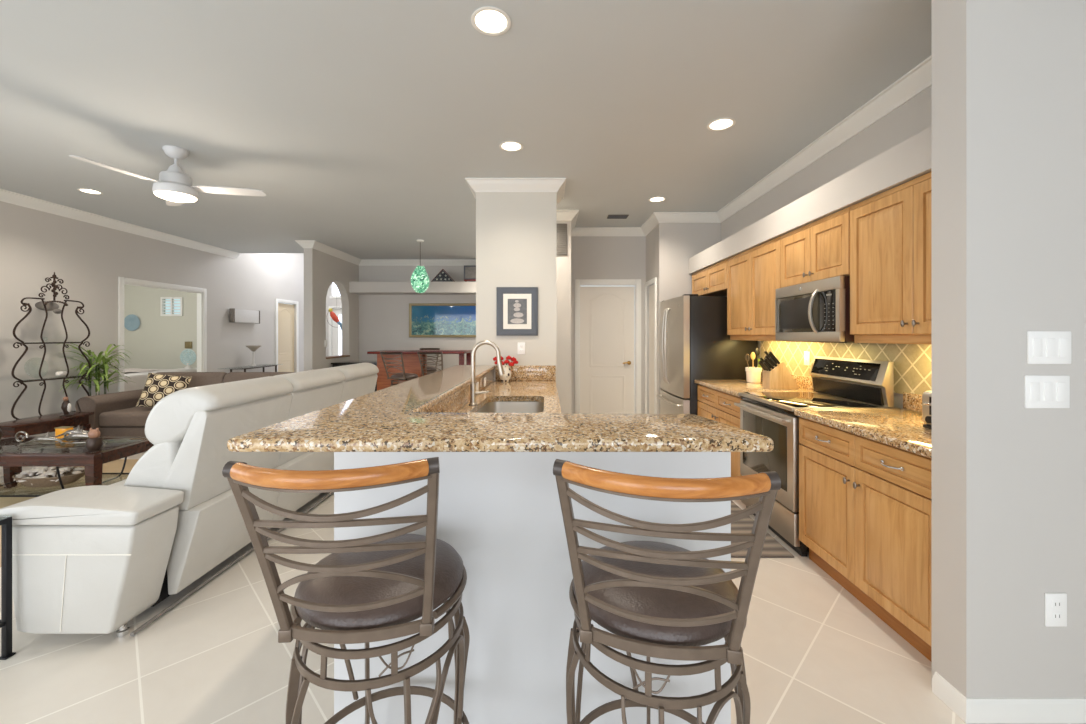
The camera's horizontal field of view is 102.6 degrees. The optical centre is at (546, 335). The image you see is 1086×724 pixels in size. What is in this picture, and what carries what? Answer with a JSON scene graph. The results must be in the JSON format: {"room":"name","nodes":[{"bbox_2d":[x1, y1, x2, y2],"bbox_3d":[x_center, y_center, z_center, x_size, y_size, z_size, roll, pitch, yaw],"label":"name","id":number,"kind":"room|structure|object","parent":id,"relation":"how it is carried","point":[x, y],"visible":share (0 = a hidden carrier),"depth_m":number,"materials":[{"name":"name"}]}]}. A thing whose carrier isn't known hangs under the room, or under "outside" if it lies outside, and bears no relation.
{"room":"open-plan kitchen","nodes":[
{"label":"open-plan kitchen","id":0,"kind":"room"},
{"bbox_2d":[0,201,303,451],"bbox_3d":[-5.840,-0.692,4.075,0.080,4.100,14.150,0,0,0],"label":"wall","id":1,"kind":"structure","parent":0,"point":[89,258],"depth_m":5.56,"materials":[{"name":"paint"}]},
{"bbox_2d":[0,188,239,258],"bbox_3d":[-1.150,-1.486,2.675,9.300,0.109,10.850,0,0,0],"label":"trim","id":2,"kind":"structure","parent":1,"relation":"attached to","point":[6,196],"depth_m":5.63,"materials":[{"name":"paint"}]},
{"bbox_2d":[118,277,206,391],"bbox_3d":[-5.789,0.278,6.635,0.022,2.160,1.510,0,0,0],"label":"trim","id":3,"kind":"structure","parent":1,"relation":"attached to","point":[121,280],"depth_m":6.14,"materials":[{"name":"paint"}]},
{"bbox_2d":[229,308,259,323],"bbox_3d":[-5.745,-0.374,8.270,0.109,0.255,0.710,0,0,0],"label":"wall sconce","id":4,"kind":"object","parent":1,"relation":"attached to","point":[235,315],"visible":1,"depth_m":8.20,"materials":[{"name":"fabric"}]},
{"bbox_2d":[278,303,293,371],"bbox_3d":[-5.856,0.313,9.700,0.047,2.070,0.700,0,0,0],"label":"door","id":5,"kind":"structure","parent":1,"relation":"in","point":[285,311],"depth_m":9.71,"materials":[{"name":"beige paint"}]},
{"bbox_2d":[275,298,298,371],"bbox_3d":[-5.789,0.278,9.700,0.022,2.160,0.840,0,0,0],"label":"trim","id":6,"kind":"structure","parent":1,"relation":"attached to","point":[276,299],"depth_m":9.72,"materials":[{"name":"paint"}]},
{"bbox_2d":[124,284,196,368],"bbox_3d":[-7.940,-0.017,6.800,4.120,2.750,5.000,0,0,0],"label":"wall","id":7,"kind":"structure","parent":0,"point":[158,342],"depth_m":9.20,"materials":[{"name":"paint"}]},
{"bbox_2d":[124,314,139,330],"bbox_3d":[-8.760,-0.282,9.187,0.350,0.350,0.026,0,0,0],"label":"wall plate","id":8,"kind":"object","parent":7,"relation":"attached to","point":[131,322],"visible":0.98,"depth_m":9.18,"materials":[{"name":"blue ceramic"}]},
{"bbox_2d":[160,297,182,315],"bbox_3d":[-7.920,-0.622,9.230,0.460,0.400,0.120,0,0,0],"label":"window","id":9,"kind":"structure","parent":7,"relation":"in","point":[173,306],"depth_m":9.18,"materials":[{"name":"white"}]},
{"bbox_2d":[304,248,358,370],"bbox_3d":[-3.885,-0.692,9.050,0.170,4.100,3.900,0,0,0],"label":"wall","id":10,"kind":"structure","parent":0,"point":[321,269],"depth_m":7.49,"materials":[{"name":"paint"}]},
{"bbox_2d":[295,55,931,265],"bbox_3d":[0.121,-1.486,5.430,3.761,0.109,10.417,0,0,-44],"label":"trim","id":11,"kind":"structure","parent":10,"relation":"attached to","point":[918,79],"depth_m":4.21,"materials":[{"name":"paint"}]},
{"bbox_2d":[326,282,341,355],"bbox_3d":[-4.790,-0.692,11.075,2.180,4.100,0.150,0,0,0],"label":"wall","id":12,"kind":"structure","parent":0,"point":[329,301],"depth_m":11.00,"materials":[{"name":"paint"}]},
{"bbox_2d":[329,306,341,355],"bbox_3d":[-4.975,0.303,10.985,1.070,2.110,0.030,0,0,0],"label":"trim","id":13,"kind":"structure","parent":12,"relation":"attached to","point":[340,307],"depth_m":10.97,"materials":[{"name":"paint"}]},
{"bbox_2d":[332,309,341,355],"bbox_3d":[-4.975,0.333,11.075,0.950,2.050,0.050,0,0,0],"label":"door","id":14,"kind":"structure","parent":12,"relation":"in","point":[336,330],"depth_m":11.05,"materials":[{"name":"paint"}]},
{"bbox_2d":[359,266,475,371],"bbox_3d":[-2.140,-0.092,8.950,3.380,2.900,0.200,0,0,0],"label":"wall","id":15,"kind":"structure","parent":0,"point":[383,319],"depth_m":8.85,"materials":[{"name":"paint"}]},
{"bbox_2d":[349,282,475,294],"bbox_3d":[-2.215,-0.947,8.635,3.230,0.210,0.430,0,0,0],"label":"trim","id":16,"kind":"structure","parent":15,"relation":"attached to","point":[360,288],"depth_m":8.42,"materials":[{"name":"paint"}]},
{"bbox_2d":[431,269,454,281],"bbox_3d":[-2.030,-1.183,8.512,0.480,0.259,0.075,0,0,0],"label":"case","id":17,"kind":"object","parent":16,"relation":"on","point":[441,276],"visible":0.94,"depth_m":8.49,"materials":[{"name":"black wood"}]},
{"bbox_2d":[464,265,475,281],"bbox_3d":[-1.415,-1.218,8.508,0.430,0.329,0.075,0,0,0],"label":"framed certificate","id":18,"kind":"object","parent":16,"relation":"on","point":[469,270],"visible":0.56,"depth_m":8.52,"materials":[{"name":"grey paper"}]},
{"bbox_2d":[409,303,475,336],"bbox_3d":[-1.875,-0.317,8.832,1.850,0.690,0.035,0,0,0],"label":"picture","id":19,"kind":"object","parent":15,"relation":"attached to","point":[425,319],"visible":0.62,"depth_m":8.84,"materials":[{"name":"blue paper"}]},
{"bbox_2d":[0,0,931,258],"bbox_3d":[-0.840,-1.602,3.025,10.080,0.120,12.050,0,0,0],"label":"ceiling","id":20,"kind":"structure","parent":0,"point":[362,125],"depth_m":2.82,"materials":[{"name":"paint"}]},
{"bbox_2d":[69,145,266,205],"bbox_3d":[-2.980,-1.333,3.533,1.118,0.416,1.167,0,0,0],"label":"ceiling fan","id":21,"kind":"object","parent":20,"relation":"hanging from","point":[174,186],"visible":1,"depth_m":3.55,"materials":[{"name":"white paint"}]},
{"bbox_2d":[411,239,429,292],"bbox_3d":[-2.040,-1.114,7.000,0.284,0.854,0.284,0,0,0],"label":"pendant lamp","id":22,"kind":"object","parent":20,"relation":"hanging from","point":[420,281],"visible":1,"depth_m":6.92,"materials":[{"name":"glass"}]},
{"bbox_2d":[471,6,510,35],"bbox_3d":[-0.274,-1.538,2.130,0.196,0.008,0.196,0,0,0],"label":"recessed light","id":23,"kind":"object","parent":20,"relation":"in","point":[496,22],"visible":1,"depth_m":2.12,"materials":[{"name":"paint"}]},
{"bbox_2d":[499,141,522,151],"bbox_3d":[-0.290,-1.538,3.530,0.196,0.008,0.196,0,0,0],"label":"recessed light","id":24,"kind":"object","parent":20,"relation":"in","point":[510,146],"visible":1,"depth_m":3.52,"materials":[{"name":"paint"}]},
{"bbox_2d":[707,118,735,130],"bbox_3d":[1.266,-1.538,3.164,0.196,0.008,0.196,0,0,0],"label":"recessed light","id":25,"kind":"object","parent":20,"relation":"in","point":[719,124],"visible":1,"depth_m":3.16,"materials":[{"name":"paint"}]},
{"bbox_2d":[476,192,556,385],"bbox_3d":[-0.306,-0.092,4.540,0.802,2.900,0.420,0,0,0],"label":"wall column","id":26,"kind":"structure","parent":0,"point":[516,232],"depth_m":4.33,"materials":[{"name":"paint"}]},
{"bbox_2d":[465,178,565,203],"bbox_3d":[-0.306,-1.486,4.540,0.986,0.109,0.604,0,0,0],"label":"trim","id":27,"kind":"structure","parent":26,"relation":"attached to","point":[557,185],"depth_m":4.28,"materials":[{"name":"paint"}]},
{"bbox_2d":[497,287,537,335],"bbox_3d":[-0.295,-0.244,4.316,0.410,0.480,0.028,0,0,0],"label":"picture frame","id":28,"kind":"object","parent":26,"relation":"attached to","point":[517,307],"visible":1,"depth_m":4.32,"materials":[{"name":"grey wood"}]},
{"bbox_2d":[508,299,526,323],"bbox_3d":[-0.295,-0.244,4.316,0.190,0.250,0.003,0,0,0],"label":"photograph","id":29,"kind":"object","parent":28,"relation":"attached to","point":[517,308],"depth_m":4.32,"materials":[{"name":"paper"}]},
{"bbox_2d":[334,383,730,723],"bbox_3d":[-0.048,0.843,2.875,1.295,1.030,2.910,0,0,0],"label":"island base","id":30,"kind":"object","parent":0,"point":[501,512],"depth_m":1.42,"materials":[{"name":"white paint"}]},
{"bbox_2d":[426,369,493,411],"bbox_3d":[-0.535,0.385,2.993,0.019,0.116,2.665,0,0,0],"label":"granite upstand","id":31,"kind":"object","parent":30,"relation":"attached to","point":[455,402],"visible":0.35,"depth_m":2.62,"materials":[{"name":"brown stone"}]},
{"bbox_2d":[227,365,773,451],"bbox_3d":[-0.132,0.307,2.768,1.546,0.038,3.115,0,0,0],"label":"countertop","id":32,"kind":"structure","parent":30,"relation":"on","point":[395,418],"depth_m":1.31,"materials":[{"name":"stone"}]},
{"bbox_2d":[496,365,555,380],"bbox_3d":[-0.212,0.368,4.317,0.595,0.150,0.022,0,0,0],"label":"backsplash","id":33,"kind":"structure","parent":30,"relation":"attached to","point":[518,372],"depth_m":4.31,"materials":[{"name":"brown stone"}]},
{"bbox_2d":[0,451,1085,723],"bbox_3d":[-3.000,1.418,4.200,14.400,0.120,14.800,0,0,0],"label":"floor","id":34,"kind":"structure","parent":0,"point":[813,653],"depth_m":1.80,"materials":[{"name":"tile"}]},
{"bbox_2d":[0,517,15,659],"bbox_3d":[-2.572,1.058,1.570,0.611,0.598,0.576,0,0,0],"label":"side table","id":35,"kind":"object","parent":34,"relation":"on","point":[5,522],"visible":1,"depth_m":1.83,"materials":[{"name":"black metal"}]},
{"bbox_2d":[0,412,93,472],"bbox_3d":[-5.220,1.107,4.540,0.400,0.499,0.760,0,0,0],"label":"console table","id":36,"kind":"object","parent":34,"relation":"on","point":[47,423],"visible":0.53,"depth_m":4.42,"materials":[{"name":"brown wood"}]},
{"bbox_2d":[59,397,72,416],"bbox_3d":[-5.150,0.752,4.660,0.100,0.209,0.098,0,0,20],"label":"figurine","id":37,"kind":"object","parent":36,"relation":"on","point":[66,405],"visible":1,"depth_m":4.64,"materials":[{"name":"ceramic"}]},
{"bbox_2d":[11,272,90,419],"bbox_3d":[-5.557,0.322,4.875,0.139,2.082,0.800,0,0,0],"label":"etagere","id":38,"kind":"object","parent":34,"relation":"on","point":[54,276],"visible":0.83,"depth_m":4.80,"materials":[{"name":"brown metal"}]},
{"bbox_2d":[35,301,61,313],"bbox_3d":[-5.599,-0.322,4.886,0.044,0.140,0.260,0,0,5],"label":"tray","id":39,"kind":"object","parent":38,"relation":"attached to","point":[52,306],"visible":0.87,"depth_m":4.89,"materials":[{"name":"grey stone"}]},
{"bbox_2d":[0,459,138,566],"bbox_3d":[-3.875,1.351,3.650,2.250,0.012,2.200,0,0,0],"label":"area rug","id":40,"kind":"object","parent":34,"relation":"on","point":[115,466],"visible":0.02,"depth_m":3.91,"materials":[{"name":"beige carpet"}]},
{"bbox_2d":[0,436,153,496],"bbox_3d":[-4.120,1.121,3.600,1.380,0.444,0.620,0,0,0],"label":"coffee table","id":41,"kind":"object","parent":40,"relation":"on","point":[117,447],"visible":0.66,"depth_m":3.41,"materials":[{"name":"brown wood"}]},
{"bbox_2d":[0,473,53,494],"bbox_3d":[-4.120,1.224,3.600,1.260,0.008,0.540,0,0,0],"label":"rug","id":42,"kind":"object","parent":41,"relation":"attached to","point":[7,478],"depth_m":3.65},
{"bbox_2d":[12,467,84,486],"bbox_3d":[-4.100,1.173,3.600,0.520,0.088,0.322,0,0,0],"label":"basket","id":43,"kind":"object","parent":41,"relation":"on","point":[68,477],"visible":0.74,"depth_m":3.50,"materials":[{"name":"wicker"}]},
{"bbox_2d":[14,467,84,484],"bbox_3d":[-4.103,1.119,3.584,0.456,0.146,0.294,0,0,0],"label":"seashells","id":44,"kind":"object","parent":43,"relation":"in","point":[41,472],"visible":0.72,"depth_m":3.52},
{"bbox_2d":[15,425,107,445],"bbox_3d":[-4.037,0.828,3.625,0.676,0.140,0.202,0,0,0],"label":"sculpture","id":45,"kind":"object","parent":41,"relation":"on","point":[77,433],"visible":0.77,"depth_m":3.60,"materials":[{"name":"silver metal"}]},
{"bbox_2d":[54,426,73,438],"bbox_3d":[-4.250,0.850,3.830,0.106,0.096,0.066,0,0,0],"label":"box","id":46,"kind":"object","parent":41,"relation":"on","point":[58,430],"visible":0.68,"depth_m":3.80,"materials":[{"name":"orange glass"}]},
{"bbox_2d":[85,428,102,450],"bbox_3d":[-3.560,0.808,3.420,0.096,0.176,0.094,0,0,0],"label":"owl figurine","id":47,"kind":"object","parent":41,"relation":"on","point":[94,442],"visible":1,"depth_m":3.40,"materials":[{"name":"brown ceramic"}]},
{"bbox_2d":[57,343,133,395],"bbox_3d":[-5.546,0.719,5.436,0.478,1.276,0.916,0,0,0],"label":"potted palm","id":48,"kind":"object","parent":34,"relation":"on","point":[98,374],"visible":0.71,"depth_m":5.40,"materials":[{"name":"green plant"}]},
{"bbox_2d":[124,369,196,390],"bbox_3d":[-8.025,0.998,7.550,2.550,0.719,1.900,0,0,0],"label":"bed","id":49,"kind":"object","parent":34,"relation":"on","point":[138,379],"visible":0.03,"depth_m":7.22,"materials":[{"name":"white fabric"}]},
{"bbox_2d":[124,368,158,372],"bbox_3d":[-7.625,0.778,7.278,1.050,0.380,1.456,0,0,0],"label":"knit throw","id":50,"kind":"object","parent":49,"relation":"on","point":[128,370],"visible":0.16,"depth_m":7.84,"materials":[{"name":"white fabric"}]},
{"bbox_2d":[75,372,294,435],"bbox_3d":[-4.225,0.917,5.437,2.390,0.880,0.884,0,0,0],"label":"sofa","id":51,"kind":"object","parent":34,"relation":"on","point":[115,414],"visible":0.24,"depth_m":5.12,"materials":[{"name":"fabric"}]},
{"bbox_2d":[99,406,152,426],"bbox_3d":[-4.702,0.968,5.335,0.949,0.160,0.650,0,0,0],"label":"seat cushion","id":52,"kind":"object","parent":51,"relation":"on","point":[121,416],"depth_m":5.01,"materials":[{"name":"brown fabric"}]},
{"bbox_2d":[136,373,191,406],"bbox_3d":[-4.660,0.673,5.300,0.511,0.455,0.223,0,0,-14],"label":"throw pillow","id":53,"kind":"object","parent":51,"relation":"on","point":[157,386],"visible":0.76,"depth_m":5.24,"materials":[{"name":"black fabric"}]},
{"bbox_2d":[155,372,227,387],"bbox_3d":[-4.702,0.680,5.691,0.949,0.406,0.245,0,0,0],"label":"cushion","id":54,"kind":"object","parent":51,"relation":"on","point":[198,379],"depth_m":5.67,"materials":[{"name":"brown fabric"}]},
{"bbox_2d":[223,372,294,382],"bbox_3d":[-3.748,0.680,5.691,0.949,0.406,0.245,0,0,0],"label":"cushion","id":55,"kind":"object","parent":51,"relation":"on","point":[232,376],"depth_m":5.68,"materials":[{"name":"fabric"}]},
{"bbox_2d":[0,363,378,636],"bbox_3d":[-2.149,0.809,3.248,0.985,1.096,2.757,0,0,0],"label":"reclining sofa","id":56,"kind":"object","parent":34,"relation":"on","point":[92,559],"visible":0.7,"depth_m":2.16,"materials":[{"name":"white leather"}]},
{"bbox_2d":[110,479,125,485],"bbox_3d":[-2.289,1.048,2.519,0.706,0.438,0.716,0,0,0],"label":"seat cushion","id":57,"kind":"object","parent":56,"relation":"on","point":[121,483],"depth_m":2.52,"materials":[{"name":"white leather"}]},
{"bbox_2d":[124,442,181,488],"bbox_3d":[-1.999,0.693,2.519,0.302,0.398,0.716,0,0,0],"label":"cushion","id":58,"kind":"object","parent":56,"relation":"on","point":[158,467],"depth_m":2.16,"materials":[{"name":"white leather"}]},
{"bbox_2d":[219,364,281,371],"bbox_3d":[-5.585,0.964,8.250,0.370,0.786,1.300,0,0,0],"label":"console","id":59,"kind":"object","parent":34,"relation":"on","point":[263,366],"visible":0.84,"depth_m":8.18,"materials":[{"name":"brown metal"}]},
{"bbox_2d":[246,345,260,365],"bbox_3d":[-5.600,0.375,8.300,0.260,0.390,0.260,0,0,0],"label":"vase","id":60,"kind":"object","parent":59,"relation":"on","point":[253,348],"visible":0.99,"depth_m":8.28,"materials":[{"name":"white stone"}]},
{"bbox_2d":[246,345,260,351],"bbox_3d":[-5.600,0.240,8.300,0.260,0.120,0.260,0,0,0],"label":"bowl","id":61,"kind":"object","parent":60,"relation":"on","point":[253,348],"depth_m":8.26,"materials":[{"name":"beige glass"}]},
{"bbox_2d":[222,457,469,723],"bbox_3d":[-0.423,0.797,1.070,0.478,1.120,0.629,0,0,-4],"label":"bar stool","id":62,"kind":"object","parent":34,"relation":"on","point":[371,588],"visible":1,"depth_m":0.94,"materials":[{"name":"metal"}]},
{"bbox_2d":[331,360,376,391],"bbox_3d":[-3.400,0.900,8.035,0.820,0.855,0.750,0,0,0],"label":"table","id":63,"kind":"object","parent":34,"relation":"on","point":[335,364],"visible":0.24,"depth_m":7.76,"materials":[{"name":"black plastic"}]},
{"bbox_2d":[380,352,417,385],"bbox_3d":[-2.246,0.797,6.709,0.478,1.120,0.629,0,0,20],"label":"bar stool","id":64,"kind":"object","parent":34,"relation":"on","point":[403,377],"visible":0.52,"depth_m":6.57,"materials":[{"name":"metal"}]},
{"bbox_2d":[367,350,471,390],"bbox_3d":[-2.180,0.807,7.600,1.600,1.099,0.800,0,0,0],"label":"dining table","id":65,"kind":"object","parent":34,"relation":"on","point":[410,357],"visible":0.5,"depth_m":7.42,"materials":[{"name":"brown wood"}]},
{"bbox_2d":[417,352,442,375],"bbox_3d":[-1.730,0.797,6.785,0.478,1.120,0.629,0,0,8],"label":"bar stool","id":66,"kind":"object","parent":34,"relation":"on","point":[418,353],"visible":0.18,"depth_m":6.55,"materials":[{"name":"metal"}]},
{"bbox_2d":[420,348,439,373],"bbox_3d":[-2.300,0.797,8.295,0.478,1.120,0.629,0,0,0],"label":"bar stool","id":67,"kind":"object","parent":34,"relation":"on","point":[429,369],"visible":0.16,"depth_m":8.46,"materials":[{"name":"metal"}]},
{"bbox_2d":[553,459,780,723],"bbox_3d":[0.259,0.797,1.044,0.552,1.120,0.666,0,0,11],"label":"bar stool","id":68,"kind":"object","parent":34,"relation":"on","point":[661,600],"visible":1,"depth_m":0.88,"materials":[{"name":"metal"}]},
{"bbox_2d":[656,294,757,414],"bbox_3d":[1.741,0.448,4.938,0.858,1.760,0.925,0,0,0],"label":"refrigerator","id":69,"kind":"object","parent":34,"relation":"on","point":[695,343],"visible":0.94,"depth_m":4.47,"materials":[{"name":"silver metal"}]},
{"bbox_2d":[698,385,742,476],"bbox_3d":[1.847,0.921,3.938,0.696,0.871,1.005,0,0,0],"label":"base cabinet","id":70,"kind":"object","parent":34,"relation":"on","point":[713,404],"visible":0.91,"depth_m":3.81,"materials":[{"name":"brown wood"}]},
{"bbox_2d":[694,379,813,396],"bbox_3d":[1.850,0.464,3.942,0.690,0.040,1.027,0,0,0],"label":"countertop","id":71,"kind":"structure","parent":70,"relation":"on","point":[733,387],"depth_m":3.83,"materials":[{"name":"stone"}]},
{"bbox_2d":[745,367,761,382],"bbox_3d":[1.985,0.372,4.180,0.144,0.142,0.144,0,0,0],"label":"utensil crock","id":72,"kind":"object","parent":71,"relation":"on","point":[753,375],"visible":0.95,"depth_m":4.13,"materials":[{"name":"white ceramic"}]},
{"bbox_2d":[763,361,798,388],"bbox_3d":[1.980,0.328,3.680,0.255,0.230,0.120,0,0,0],"label":"knife block","id":73,"kind":"object","parent":71,"relation":"on","point":[779,377],"visible":0.87,"depth_m":3.62,"materials":[{"name":"brown wood"}]},
{"bbox_2d":[731,501,793,557],"bbox_3d":[1.248,1.352,3.430,0.535,0.010,1.540,0,0,0],"label":"kitchen mat","id":74,"kind":"object","parent":34,"relation":"on","point":[772,548],"visible":0.24,"depth_m":2.82,"materials":[{"name":"beige fabric"}]},
{"bbox_2d":[734,356,899,556],"bbox_3d":[1.813,0.757,3.045,0.714,1.198,0.750,0,0,0],"label":"range","id":75,"kind":"object","parent":34,"relation":"on","point":[838,383],"visible":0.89,"depth_m":2.87,"materials":[{"name":"silver metal"}]},
{"bbox_2d":[739,392,899,411],"bbox_3d":[1.837,0.452,3.045,0.665,0.026,0.750,0,0,0],"label":"cooktop","id":76,"kind":"object","parent":75,"relation":"in","point":[782,401],"depth_m":2.94,"materials":[{"name":"black glass"}]},
{"bbox_2d":[799,417,931,661],"bbox_3d":[1.847,0.921,2.170,0.696,0.871,0.970,0,0,0],"label":"base cabinet","id":77,"kind":"object","parent":34,"relation":"on","point":[865,504],"visible":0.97,"depth_m":2.06,"materials":[{"name":"brown wood"}]},
{"bbox_2d":[794,409,931,458],"bbox_3d":[1.850,0.464,2.174,0.690,0.040,0.977,0,0,0],"label":"countertop","id":78,"kind":"structure","parent":77,"relation":"on","point":[903,429],"depth_m":2.21,"materials":[{"name":"stone"}]},
{"bbox_2d":[922,391,931,428],"bbox_3d":[1.946,0.352,1.960,0.308,0.182,0.320,0,0,0],"label":"toaster","id":79,"kind":"object","parent":78,"relation":"on","point":[927,395],"visible":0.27,"depth_m":2.08,"materials":[{"name":"silver metal"}]},
{"bbox_3d":[-7.190,1.008,8.850,0.600,0.699,0.500,0,0,0],"label":"nightstand","id":80,"kind":"object","parent":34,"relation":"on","visible":0},
{"bbox_2d":[180,349,195,368],"bbox_3d":[-7.260,0.460,8.800,0.328,0.392,0.140,0,0,0],"label":"fan","id":81,"kind":"object","parent":80,"relation":"on","point":[188,355],"visible":1,"depth_m":8.79,"materials":[{"name":"plastic"}]},
{"bbox_3d":[-0.225,0.922,1.995,0.629,0.871,0.910,0,0,0],"label":"base cabinet","id":82,"kind":"object","parent":34,"relation":"on","visible":0},
{"bbox_2d":[458,381,561,412],"bbox_3d":[-0.220,0.464,2.930,0.610,0.040,2.790,0,0,0],"label":"countertop","id":83,"kind":"structure","parent":82,"relation":"on","point":[546,392],"depth_m":3.30,"materials":[{"name":"stone"}]},
{"bbox_2d":[468,340,504,405],"bbox_3d":[-0.388,0.235,2.800,0.233,0.416,0.060,0,0,0],"label":"kitchen faucet","id":84,"kind":"object","parent":83,"relation":"on","point":[473,392],"visible":1,"depth_m":2.79,"materials":[{"name":"silver metal"}]},
{"bbox_2d":[499,364,510,381],"bbox_3d":[-0.405,0.361,4.200,0.124,0.165,0.124,0,0,0],"label":"flower vase","id":85,"kind":"object","parent":83,"relation":"on","point":[505,377],"visible":0.75,"depth_m":4.16,"materials":[{"name":"ceramic"}]},
{"bbox_2d":[476,401,543,412],"bbox_3d":[-0.238,0.572,2.860,0.460,0.172,0.752,0,0,0],"label":"sink","id":86,"kind":"object","parent":83,"relation":"in","point":[498,406],"visible":0.16,"depth_m":3.22,"materials":[{"name":"silver metal"}]},
{"bbox_2d":[557,221,570,412],"bbox_3d":[-0.150,-0.092,5.900,0.900,2.900,1.000,0,0,0],"label":"wall","id":87,"kind":"structure","parent":0,"point":[563,261],"depth_m":5.40,"materials":[{"name":"paint"}]},
{"bbox_2d":[557,224,566,254],"bbox_3d":[0.170,-1.197,5.388,0.160,0.390,0.020,0,0,0],"label":"air vent","id":88,"kind":"object","parent":87,"relation":"in","point":[561,228],"visible":0.62,"depth_m":5.38,"materials":[{"name":"grey metal"}]},
{"bbox_2d":[571,236,645,413],"bbox_3d":[0.860,-0.092,6.325,1.120,2.900,0.150,0,0,0],"label":"wall","id":89,"kind":"structure","parent":0,"point":[592,257],"depth_m":6.25,"materials":[{"name":"paint"}]},
{"bbox_2d":[580,286,634,413],"bbox_3d":[0.875,0.313,6.301,0.790,2.070,0.097,0,0,0],"label":"door","id":90,"kind":"structure","parent":89,"relation":"in","point":[607,313],"depth_m":6.31,"materials":[{"name":"paint"}]},
{"bbox_2d":[575,279,640,413],"bbox_3d":[0.875,0.273,6.268,0.950,2.170,0.085,0,0,0],"label":"trim","id":91,"kind":"structure","parent":89,"relation":"attached to","point":[578,282],"depth_m":6.22,"materials":[{"name":"paint"}]},
{"bbox_2d":[646,223,720,413],"bbox_3d":[1.885,-0.092,5.950,0.930,2.900,0.900,0,0,0],"label":"wall","id":92,"kind":"structure","parent":0,"point":[669,246],"depth_m":5.50,"materials":[{"name":"paint"}]},
{"bbox_2d":[645,277,656,413],"bbox_3d":[1.409,0.298,5.930,0.022,2.120,0.620,0,0,0],"label":"trim","id":93,"kind":"structure","parent":92,"relation":"attached to","point":[654,280],"depth_m":5.66,"materials":[{"name":"paint"}]},
{"bbox_2d":[649,284,653,413],"bbox_3d":[1.470,0.323,5.930,0.040,2.050,0.500,0,0,0],"label":"door","id":94,"kind":"structure","parent":92,"relation":"in","point":[651,288],"depth_m":6.04,"materials":[{"name":"paint"}]},
{"bbox_2d":[689,126,931,273],"bbox_3d":[1.995,-0.879,3.590,0.410,0.195,3.820,0,0,0],"label":"wall","id":95,"kind":"structure","parent":0,"point":[911,159],"depth_m":2.68,"materials":[{"name":"paint"}]},
{"bbox_2d":[721,86,931,408],"bbox_3d":[2.275,-0.092,3.550,0.150,2.900,3.900,0,0,0],"label":"wall","id":96,"kind":"structure","parent":0,"point":[914,116],"depth_m":3.19,"materials":[{"name":"paint"}]},
{"bbox_2d":[692,259,726,295],"bbox_3d":[1.987,-0.626,4.910,0.416,0.299,1.060,0,0,0],"label":"upper cabinet","id":97,"kind":"object","parent":96,"relation":"attached to","point":[712,280],"visible":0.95,"depth_m":4.82,"materials":[{"name":"brown wood"}]},
{"bbox_2d":[727,236,780,340],"bbox_3d":[1.987,-0.367,3.877,0.416,0.817,0.995,0,0,0],"label":"upper cabinet","id":98,"kind":"object","parent":96,"relation":"attached to","point":[754,274],"visible":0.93,"depth_m":3.82,"materials":[{"name":"brown wood"}]},
{"bbox_2d":[761,370,812,389],"bbox_3d":[2.186,0.393,3.942,0.022,0.100,1.025,0,0,0],"label":"backsplash","id":99,"kind":"structure","parent":96,"relation":"attached to","point":[805,382],"depth_m":3.70,"materials":[{"name":"beige stone"}]},
{"bbox_2d":[781,207,849,287],"bbox_3d":[1.987,-0.573,2.993,0.416,0.406,0.765,0,0,0],"label":"upper cabinet","id":100,"kind":"object","parent":96,"relation":"attached to","point":[819,249],"visible":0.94,"depth_m":2.92,"materials":[{"name":"brown wood"}]},
{"bbox_2d":[775,276,853,342],"bbox_3d":[1.953,-0.161,2.995,0.474,0.406,0.740,0,0,0],"label":"microwave","id":101,"kind":"object","parent":100,"relation":"attached to","point":[819,310],"visible":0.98,"depth_m":2.85,"materials":[{"name":"silver metal"}]},
{"bbox_2d":[761,341,931,394],"bbox_3d":[2.195,0.173,3.070,0.010,0.370,2.780,0,0,0],"label":"backsplash","id":102,"kind":"structure","parent":96,"relation":"attached to","point":[912,362],"depth_m":2.90,"materials":[{"name":"tile"}]},
{"bbox_2d":[850,172,931,344],"bbox_3d":[1.987,-0.367,2.152,0.416,0.817,0.905,0,0,0],"label":"upper cabinet","id":103,"kind":"object","parent":96,"relation":"attached to","point":[891,230],"visible":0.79,"depth_m":2.28,"materials":[{"name":"brown wood"}]},
{"bbox_2d":[903,392,921,411],"bbox_3d":[2.186,0.393,2.172,0.022,0.100,0.975,0,0,0],"label":"backsplash","id":104,"kind":"structure","parent":96,"relation":"attached to","point":[911,401],"depth_m":2.59,"materials":[{"name":"brown stone"}]},
{"bbox_2d":[932,0,1085,697],"bbox_3d":[2.493,-0.092,1.610,2.015,2.900,0.140,0,0,0],"label":"wall","id":105,"kind":"structure","parent":0,"point":[1009,76],"depth_m":1.54,"materials":[{"name":"paint"}]},
{"bbox_2d":[932,672,1085,722],"bbox_3d":[2.485,1.319,1.592,2.031,0.076,0.136,0,0,0],"label":"baseboard","id":106,"kind":"structure","parent":105,"relation":"attached to","point":[970,710],"depth_m":1.53,"materials":[{"name":"paint"}]},
{"bbox_2d":[1024,375,1069,407],"bbox_3d":[1.766,0.197,1.535,0.156,0.116,0.010,0,0,0],"label":"switch plate","id":107,"kind":"object","parent":105,"relation":"attached to","point":[1040,391],"visible":1,"depth_m":1.53,"materials":[{"name":"white plastic"}]},
{"bbox_2d":[1027,331,1070,363],"bbox_3d":[1.774,0.041,1.535,0.152,0.116,0.010,0,0,0],"label":"switch plate","id":108,"kind":"object","parent":105,"relation":"attached to","point":[1043,347],"visible":1,"depth_m":1.53,"materials":[{"name":"white plastic"}]},
{"bbox_2d":[1045,593,1066,626],"bbox_3d":[1.797,0.967,1.535,0.075,0.117,0.009,0,0,0],"label":"wall outlet","id":109,"kind":"object","parent":105,"relation":"attached to","point":[1055,603],"visible":1,"depth_m":1.53,"materials":[{"name":"white plastic"}]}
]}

